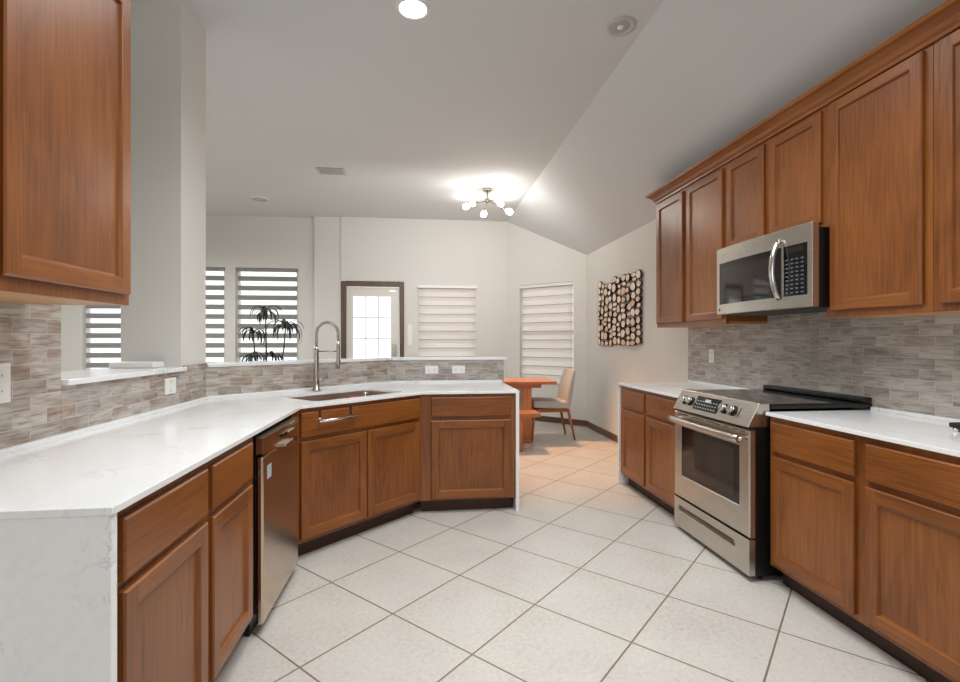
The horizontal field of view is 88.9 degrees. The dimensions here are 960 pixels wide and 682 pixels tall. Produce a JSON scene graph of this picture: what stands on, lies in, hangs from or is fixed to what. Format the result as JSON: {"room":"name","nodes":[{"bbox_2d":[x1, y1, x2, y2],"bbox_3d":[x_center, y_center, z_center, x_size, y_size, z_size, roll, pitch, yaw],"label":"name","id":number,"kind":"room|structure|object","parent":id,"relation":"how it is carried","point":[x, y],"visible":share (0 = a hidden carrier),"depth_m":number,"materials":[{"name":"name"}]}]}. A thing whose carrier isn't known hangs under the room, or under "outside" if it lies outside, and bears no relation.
{"room":"kitchen","nodes":[
{"label":"kitchen","id":0,"kind":"room"},
{"bbox_2d":[121,0,205,366],"bbox_3d":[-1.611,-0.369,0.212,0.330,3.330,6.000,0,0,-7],"label":"column","id":1,"kind":"structure","parent":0,"point":[164,319],"depth_m":2.88,"materials":[{"name":"white paint"}]},
{"bbox_2d":[0,363,10,403],"bbox_3d":[-1.596,0.141,1.623,0.009,0.135,0.090,0,0,-7],"label":"wall outlet","id":2,"kind":"object","parent":1,"relation":"attached to","point":[5,368],"visible":1,"depth_m":1.65,"materials":[{"name":"white plastic"}]},
{"bbox_2d":[0,371,3,379],"bbox_3d":[-1.593,0.115,1.624,0.002,0.030,0.030,0,0,-7],"label":"socket","id":3,"kind":"object","parent":2,"relation":"attached to","point":[1,372],"depth_m":1.63,"materials":[{"name":"white plastic"}]},
{"bbox_2d":[0,386,3,395],"bbox_3d":[-1.593,0.167,1.624,0.002,0.030,0.030,0,0,-7],"label":"socket","id":4,"kind":"object","parent":2,"relation":"attached to","point":[1,387],"depth_m":1.63,"materials":[{"name":"white plastic"}]},
{"bbox_2d":[0,302,60,448],"bbox_3d":[-1.494,0.094,0.673,0.011,0.536,2.488,0,0,-7],"label":"backsplash","id":5,"kind":"structure","parent":1,"relation":"attached to","point":[30,335],"depth_m":1.76,"materials":[{"name":"grey tile"}]},
{"bbox_2d":[0,0,130,305],"bbox_3d":[-1.376,-0.697,1.307,0.346,1.135,0.920,0,0,-7],"label":"upper cabinet","id":6,"kind":"object","parent":1,"relation":"attached to","point":[65,65],"visible":1,"depth_m":1.45,"materials":[{"name":"brown wood"}]},
{"bbox_2d":[61,367,186,385],"bbox_3d":[-1.865,0.163,2.377,0.395,0.024,0.976,0,0,-7],"label":"trim","id":7,"kind":"structure","parent":1,"relation":"attached to","point":[75,377],"depth_m":2.33,"materials":[{"name":"stone"}]},
{"bbox_2d":[109,361,163,367],"bbox_3d":[-1.939,0.134,2.766,0.230,0.032,0.120,0,0,-7],"label":"flat box","id":8,"kind":"object","parent":7,"relation":"on","point":[136,364],"visible":1,"depth_m":2.71,"materials":[{"name":"white"}]},
{"bbox_2d":[61,368,205,432],"bbox_3d":[-1.718,0.270,2.561,0.011,0.185,1.310,0,0,-7],"label":"backsplash","id":9,"kind":"structure","parent":1,"relation":"attached to","point":[87,404],"depth_m":2.29,"materials":[{"name":"grey tile"}]},
{"bbox_2d":[164,377,175,394],"bbox_3d":[-1.728,0.251,2.731,0.009,0.090,0.118,0,0,-7],"label":"wall outlet","id":10,"kind":"object","parent":1,"relation":"attached to","point":[169,383],"visible":1,"depth_m":2.72,"materials":[{"name":"white plastic"}]},
{"bbox_2d":[182,363,207,369],"bbox_3d":[-1.776,0.161,3.055,0.011,0.030,0.315,0,0,-7],"label":"trim","id":11,"kind":"structure","parent":1,"relation":"attached to","point":[204,365],"depth_m":3.06,"materials":[{"name":"beige tile"}]},
{"bbox_2d":[61,215,313,371],"bbox_3d":[-5.236,-0.369,7.863,5.053,3.330,0.150,0,0,-7],"label":"wall","id":12,"kind":"structure","parent":0,"point":[232,242],"depth_m":7.96,"materials":[{"name":"white paint"}]},
{"bbox_2d":[86,305,120,368],"bbox_3d":[-5.755,-0.257,7.768,0.956,1.866,0.058,0,0,-7],"label":"zebra blind","id":13,"kind":"object","parent":12,"relation":"attached to","point":[103,322],"visible":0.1,"depth_m":7.74,"materials":[{"name":"grey fabric"}]},
{"bbox_2d":[206,267,224,362],"bbox_3d":[-4.625,-0.257,7.902,0.961,1.866,0.058,0,0,-7],"label":"zebra blind","id":14,"kind":"object","parent":12,"relation":"attached to","point":[214,276],"visible":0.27,"depth_m":7.94,"materials":[{"name":"grey fabric"}]},
{"bbox_2d":[224,271,224,361],"bbox_3d":[-4.626,-0.244,7.913,0.985,1.900,0.155,0,0,-7],"label":"window","id":15,"kind":"structure","parent":12,"relation":"in","point":[224,271],"depth_m":8.00,"materials":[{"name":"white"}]},
{"bbox_2d":[237,271,297,361],"bbox_3d":[-3.489,-0.244,8.048,0.985,1.900,0.155,0,0,-7],"label":"window","id":16,"kind":"structure","parent":12,"relation":"in","point":[237,271],"depth_m":8.03,"materials":[{"name":"white"}]},
{"bbox_2d":[236,268,297,361],"bbox_3d":[-3.488,-0.257,8.036,0.961,1.866,0.058,0,0,-7],"label":"zebra blind","id":17,"kind":"object","parent":16,"relation":"attached to","point":[257,287],"visible":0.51,"depth_m":8.03,"materials":[{"name":"grey fabric"}]},
{"bbox_2d":[314,216,340,358],"bbox_3d":[-2.512,-0.369,8.161,0.427,3.330,0.300,0,0,-7],"label":"wall pier","id":18,"kind":"object","parent":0,"point":[327,230],"visible":0.5,"depth_m":8.01,"materials":[{"name":"white paint"}]},
{"bbox_2d":[211,360,503,382],"bbox_3d":[-1.012,0.736,4.125,2.678,1.120,0.636,0,0,-34],"label":"wall","id":19,"kind":"structure","parent":0,"point":[386,360],"depth_m":3.66,"materials":[{"name":"white paint"}]},
{"bbox_2d":[206,361,390,395],"bbox_3d":[-1.306,0.270,3.818,0.023,0.185,1.590,0,0,38],"label":"backsplash","id":20,"kind":"structure","parent":19,"relation":"attached to","point":[245,379],"depth_m":3.63,"materials":[{"name":"grey tile"}]},
{"bbox_2d":[208,357,506,367],"bbox_3d":[-1.019,0.163,4.138,2.763,0.024,0.700,0,0,-33],"label":"trim","id":21,"kind":"structure","parent":19,"relation":"on","point":[308,361],"depth_m":3.99,"materials":[{"name":"stone"}]},
{"bbox_2d":[425,366,437,373],"bbox_3d":[-0.442,0.263,4.473,0.118,0.072,0.009,0,0,-7],"label":"wall outlet","id":22,"kind":"object","parent":19,"relation":"attached to","point":[428,369],"visible":1,"depth_m":4.47,"materials":[{"name":"white plastic"}]},
{"bbox_2d":[390,360,503,380],"bbox_3d":[-0.297,0.270,4.501,1.044,0.185,0.011,0,0,-7],"label":"backsplash","id":23,"kind":"structure","parent":19,"relation":"attached to","point":[401,370],"depth_m":4.50,"materials":[{"name":"grey tile"}]},
{"bbox_2d":[452,366,464,373],"bbox_3d":[-0.197,0.263,4.502,0.118,0.072,0.009,0,0,-7],"label":"wall outlet","id":24,"kind":"object","parent":19,"relation":"attached to","point":[455,369],"visible":1,"depth_m":4.50,"materials":[{"name":"white plastic"}]},
{"bbox_2d":[341,217,506,377],"bbox_3d":[-0.922,-0.369,8.244,2.750,3.330,0.150,0,0,-7],"label":"wall","id":25,"kind":"structure","parent":0,"point":[413,252],"depth_m":8.19,"materials":[{"name":"white paint"}]},
{"bbox_2d":[341,281,403,357],"bbox_3d":[-1.768,0.157,8.068,1.022,2.279,0.120,0,0,-7],"label":"door","id":26,"kind":"structure","parent":25,"relation":"in","point":[349,289],"depth_m":8.08,"materials":[{"name":"beige paint"}]},
{"bbox_2d":[408,325,411,344],"bbox_3d":[-1.164,-0.100,8.134,0.049,0.316,0.010,0,0,-7],"label":"light switch","id":27,"kind":"object","parent":25,"relation":"attached to","point":[409,326],"visible":1,"depth_m":8.13,"materials":[{"name":"white plastic"}]},
{"bbox_2d":[418,285,476,356],"bbox_3d":[-0.544,-0.135,8.169,0.990,1.582,0.073,0,0,-7],"label":"roller shade","id":28,"kind":"object","parent":25,"relation":"attached to","point":[444,326],"visible":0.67,"depth_m":8.17,"materials":[{"name":"white fabric"}]},
{"bbox_2d":[507,222,586,420],"bbox_3d":[1.082,-0.369,7.931,1.485,3.330,0.150,0,0,38],"label":"wall","id":29,"kind":"structure","parent":0,"point":[532,258],"depth_m":7.86,"materials":[{"name":"white paint"}]},
{"bbox_2d":[520,282,572,381],"bbox_3d":[1.073,-0.138,7.891,0.982,1.567,0.073,0,0,38],"label":"roller shade","id":30,"kind":"object","parent":29,"relation":"attached to","point":[541,358],"visible":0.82,"depth_m":7.88,"materials":[{"name":"white fabric"}]},
{"bbox_2d":[535,416,585,425],"bbox_3d":[1.034,1.250,7.864,1.464,0.089,0.013,0,0,38],"label":"baseboard","id":31,"kind":"structure","parent":29,"relation":"attached to","point":[542,418],"depth_m":7.68,"materials":[{"name":"brown wood"}]},
{"bbox_2d":[184,0,946,254],"bbox_3d":[-2.482,-1.641,2.676,9.700,0.986,11.500,0,0,-7],"label":"ceiling","id":32,"kind":"structure","parent":0,"point":[568,122],"depth_m":3.85,"materials":[{"name":"white paint"}]},
{"bbox_2d":[250,196,268,201],"bbox_3d":[-3.143,-2.027,6.979,0.250,0.012,0.250,0,0,-7],"label":"ceiling speaker","id":33,"kind":"object","parent":32,"relation":"attached to","point":[256,198],"visible":1,"depth_m":6.94,"materials":[{"name":"grey"}]},
{"bbox_2d":[252,197,266,200],"bbox_3d":[-3.143,-2.026,6.979,0.200,0.004,0.200,0,0,-7],"label":"grille","id":34,"kind":"object","parent":33,"relation":"attached to","point":[255,198],"depth_m":6.94,"materials":[{"name":"grey metal"}]},
{"bbox_2d":[316,167,345,174],"bbox_3d":[-1.781,-2.029,5.851,0.320,0.010,0.220,0,0,-7],"label":"ceiling vent","id":35,"kind":"object","parent":32,"relation":"in","point":[322,171],"visible":1,"depth_m":5.84,"materials":[{"name":"grey metal"}]},
{"bbox_2d":[396,0,428,19],"bbox_3d":[-0.409,-2.025,2.987,0.200,0.018,0.200,0,0,-7],"label":"recessed light","id":36,"kind":"object","parent":32,"relation":"in","point":[409,9],"visible":1,"depth_m":2.98,"materials":[{"name":"white"}]},
{"bbox_2d":[463,188,512,217],"bbox_3d":[0.125,-1.817,6.573,0.632,0.434,0.658,0,0,11],"label":"light","id":37,"kind":"object","parent":32,"relation":"attached to","point":[497,200],"visible":1,"depth_m":6.50,"materials":[{"name":"white glass"}]},
{"bbox_2d":[605,16,636,36],"bbox_3d":[0.907,-2.022,3.157,0.200,0.022,0.200,0,0,-7],"label":"recessed light","id":38,"kind":"object","parent":32,"relation":"in","point":[621,25],"visible":1,"depth_m":3.14,"materials":[{"name":"grey"}]},
{"bbox_2d":[213,421,928,681],"bbox_3d":[-2.482,1.346,2.676,9.700,0.100,11.500,0,0,-7],"label":"floor","id":39,"kind":"structure","parent":0,"point":[591,579],"depth_m":2.39,"materials":[{"name":"tile"}]},
{"bbox_2d":[117,436,252,681],"bbox_3d":[-1.236,0.848,1.597,0.660,0.894,0.990,0,0,-7],"label":"base cabinet","id":40,"kind":"object","parent":39,"relation":"on","point":[185,548],"visible":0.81,"depth_m":1.51,"materials":[{"name":"brown wood"}]},
{"bbox_2d":[0,380,518,681],"bbox_3d":[-0.664,0.828,2.793,2.135,0.934,3.293,0,0,-7],"label":"countertop","id":41,"kind":"structure","parent":39,"relation":"on","point":[62,495],"depth_m":1.19,"materials":[{"name":"stone"}]},
{"bbox_2d":[312,321,340,391],"bbox_3d":[-1.166,0.112,3.721,0.212,0.532,0.101,0,0,-13],"label":"kitchen faucet","id":42,"kind":"object","parent":41,"relation":"on","point":[316,386],"visible":1,"depth_m":3.68,"materials":[{"name":"silver metal"}]},
{"bbox_2d":[293,391,388,400],"bbox_3d":[-0.972,0.497,3.506,0.495,0.197,0.800,0,0,38],"label":"sink","id":43,"kind":"object","parent":41,"relation":"in","point":[324,397],"visible":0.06,"depth_m":3.72,"materials":[{"name":"silver metal"}]},
{"bbox_2d":[238,305,303,361],"bbox_3d":[-2.883,0.395,6.761,0.890,1.800,0.542,0,0,-7],"label":"potted plant","id":44,"kind":"object","parent":39,"relation":"on","point":[285,324],"visible":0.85,"depth_m":6.74,"materials":[{"name":"black plant"}]},
{"bbox_2d":[245,417,298,636],"bbox_3d":[-1.275,0.859,2.409,0.654,0.870,0.612,0,0,-7],"label":"dishwasher","id":45,"kind":"object","parent":39,"relation":"on","point":[275,448],"visible":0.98,"depth_m":2.29,"materials":[{"name":"silver metal"}]},
{"bbox_2d":[288,395,419,555],"bbox_3d":[-1.022,0.848,3.483,0.844,0.894,2.116,0,0,38],"label":"base cabinet","id":46,"kind":"object","parent":39,"relation":"on","point":[360,474],"visible":0.62,"depth_m":3.19,"materials":[{"name":"brown wood"}]},
{"bbox_2d":[317,406,358,422],"bbox_3d":[-0.888,0.455,3.042,0.060,0.072,0.285,0,0,38],"label":"towel bar","id":47,"kind":"object","parent":46,"relation":"hanging from","point":[351,415],"visible":1,"depth_m":3.01,"materials":[{"name":"silver metal"}]},
{"bbox_2d":[420,393,514,510],"bbox_3d":[-0.138,0.848,4.082,0.720,0.894,0.820,0,0,-7],"label":"base cabinet","id":48,"kind":"object","parent":39,"relation":"on","point":[467,441],"visible":0.88,"depth_m":3.69,"materials":[{"name":"brown wood"}]},
{"bbox_2d":[519,410,540,451],"bbox_3d":[0.008,1.071,5.791,1.380,0.449,0.320,0,0,-7],"label":"bench","id":49,"kind":"object","parent":39,"relation":"on","point":[522,413],"visible":0.28,"depth_m":5.71,"materials":[{"name":"brown wood"}]},
{"bbox_2d":[504,378,556,442],"bbox_3d":[0.039,0.901,6.379,1.800,0.787,0.660,0,0,-7],"label":"dining table","id":50,"kind":"object","parent":39,"relation":"on","point":[524,385],"visible":0.37,"depth_m":6.23,"materials":[{"name":"brown wood"}]},
{"bbox_2d":[531,368,575,440],"bbox_3d":[0.936,0.836,6.576,0.602,0.924,0.477,0,0,-7],"label":"dining chair","id":51,"kind":"object","parent":39,"relation":"on","point":[561,404],"visible":0.88,"depth_m":6.39,"materials":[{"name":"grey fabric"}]},
{"bbox_2d":[621,386,679,514],"bbox_3d":[1.655,0.848,3.957,0.680,0.894,1.020,0,0,-7],"label":"base cabinet","id":52,"kind":"object","parent":39,"relation":"on","point":[647,434],"visible":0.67,"depth_m":3.85,"materials":[{"name":"brown wood"}]},
{"bbox_2d":[617,380,748,483],"bbox_3d":[1.660,0.828,3.973,0.703,0.934,1.056,0,0,-7],"label":"countertop","id":53,"kind":"structure","parent":39,"relation":"on","point":[672,389],"depth_m":4.17,"materials":[{"name":"stone"}]},
{"bbox_2d":[667,385,871,578],"bbox_3d":[1.716,0.803,3.044,0.808,0.985,0.798,0,0,-7],"label":"range","id":54,"kind":"object","parent":39,"relation":"on","point":[722,499],"visible":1,"depth_m":2.81,"materials":[{"name":"silver metal"}]},
{"bbox_2d":[667,410,754,538],"bbox_3d":[1.373,0.769,3.003,0.115,0.577,0.782,0,0,-7],"label":"oven","id":55,"kind":"object","parent":54,"relation":"in","point":[715,458],"depth_m":2.90,"materials":[{"name":"silver metal"}]},
{"bbox_2d":[699,389,871,408],"bbox_3d":[1.816,0.353,3.056,0.604,0.026,0.798,0,0,-7],"label":"cooktop","id":56,"kind":"object","parent":54,"relation":"in","point":[774,398],"depth_m":2.84,"materials":[{"name":"black"}]},
{"bbox_2d":[770,416,959,681],"bbox_3d":[1.907,0.848,2.094,0.620,0.894,1.120,0,0,-7],"label":"base cabinet","id":57,"kind":"object","parent":39,"relation":"on","point":[866,530],"visible":0.88,"depth_m":2.00,"materials":[{"name":"brown wood"}]},
{"bbox_2d":[766,407,959,456],"bbox_3d":[1.966,0.379,1.652,0.643,0.038,2.018,0,0,-7],"label":"countertop","id":58,"kind":"structure","parent":57,"relation":"on","point":[928,432],"depth_m":2.19,"materials":[{"name":"stone"}]},
{"bbox_2d":[949,422,959,431],"bbox_3d":[2.073,0.360,1.964,0.170,0.036,0.222,0,0,-7],"label":"trivet","id":59,"kind":"object","parent":58,"relation":"on","point":[955,426],"visible":1,"depth_m":2.04,"materials":[{"name":"black metal"}]},
{"bbox_2d":[587,219,870,435],"bbox_3d":[2.268,-0.003,2.570,0.150,2.598,9.770,0,0,-7],"label":"wall","id":60,"kind":"structure","parent":0,"point":[662,354],"depth_m":5.94,"materials":[{"name":"white paint"}]},
{"bbox_2d":[586,421,617,442],"bbox_3d":[1.780,1.250,5.991,0.013,0.089,2.840,0,0,-7],"label":"baseboard","id":61,"kind":"structure","parent":60,"relation":"attached to","point":[590,425],"depth_m":6.73,"materials":[{"name":"brown wood"}]},
{"bbox_2d":[597,269,641,346],"bbox_3d":[1.739,-0.380,6.197,0.046,0.906,1.397,0,0,-7],"label":"wall art","id":62,"kind":"object","parent":60,"relation":"attached to","point":[615,328],"visible":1,"depth_m":6.08,"materials":[{"name":"beige wood"}]},
{"bbox_2d":[656,164,766,327],"bbox_3d":[1.838,-0.704,4.008,0.336,1.161,1.028,0,0,-7],"label":"upper cabinet","id":63,"kind":"object","parent":60,"relation":"attached to","point":[690,223],"visible":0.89,"depth_m":3.90,"materials":[{"name":"brown wood"}]},
{"bbox_2d":[645,0,959,203],"bbox_3d":[1.936,-1.306,2.891,0.385,0.093,3.430,0,0,-7],"label":"crown molding","id":64,"kind":"structure","parent":63,"relation":"attached to","point":[943,20],"depth_m":2.52,"materials":[{"name":"brown wood"}]},
{"bbox_2d":[709,349,713,362],"bbox_3d":[1.984,0.128,4.193,0.009,0.118,0.072,0,0,-7],"label":"wall outlet","id":65,"kind":"object","parent":60,"relation":"attached to","point":[711,351],"visible":1,"depth_m":4.18,"materials":[{"name":"white plastic"}]},
{"bbox_2d":[726,106,825,246],"bbox_3d":[1.950,-0.947,3.068,0.336,0.675,0.862,0,0,-7],"label":"upper cabinet","id":66,"kind":"object","parent":60,"relation":"attached to","point":[779,183],"visible":0.52,"depth_m":2.94,"materials":[{"name":"brown wood"}]},
{"bbox_2d":[717,221,829,315],"bbox_3d":[1.862,-0.406,3.017,0.490,0.455,0.842,0,0,-7],"label":"microwave","id":67,"kind":"object","parent":66,"relation":"attached to","point":[786,271],"visible":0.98,"depth_m":2.79,"materials":[{"name":"silver metal"}]},
{"bbox_2d":[785,256,803,293],"bbox_3d":[1.727,-0.358,2.687,0.002,0.191,0.122,0,0,-11],"label":"keypad","id":68,"kind":"object","parent":67,"relation":"attached to","point":[794,265],"depth_m":2.69,"materials":[{"name":"black plastic"}]},
{"bbox_2d":[688,312,959,418],"bbox_3d":[2.227,0.079,2.233,0.011,0.566,4.710,0,0,-7],"label":"backsplash","id":69,"kind":"structure","parent":60,"relation":"attached to","point":[910,364],"depth_m":2.87,"materials":[{"name":"grey tile"}]},
{"bbox_2d":[826,43,959,317],"bbox_3d":[2.033,-0.704,2.363,0.336,1.161,0.553,0,0,-7],"label":"upper cabinet","id":70,"kind":"object","parent":60,"relation":"attached to","point":[880,133],"visible":0.84,"depth_m":2.29,"materials":[{"name":"brown wood"}]},
{"bbox_2d":[934,28,959,311],"bbox_3d":[2.119,-0.704,1.640,0.336,1.161,0.900,0,0,-7],"label":"upper cabinet","id":71,"kind":"object","parent":60,"relation":"attached to","point":[947,49],"visible":0.83,"depth_m":2.00,"materials":[{"name":"brown wood"}]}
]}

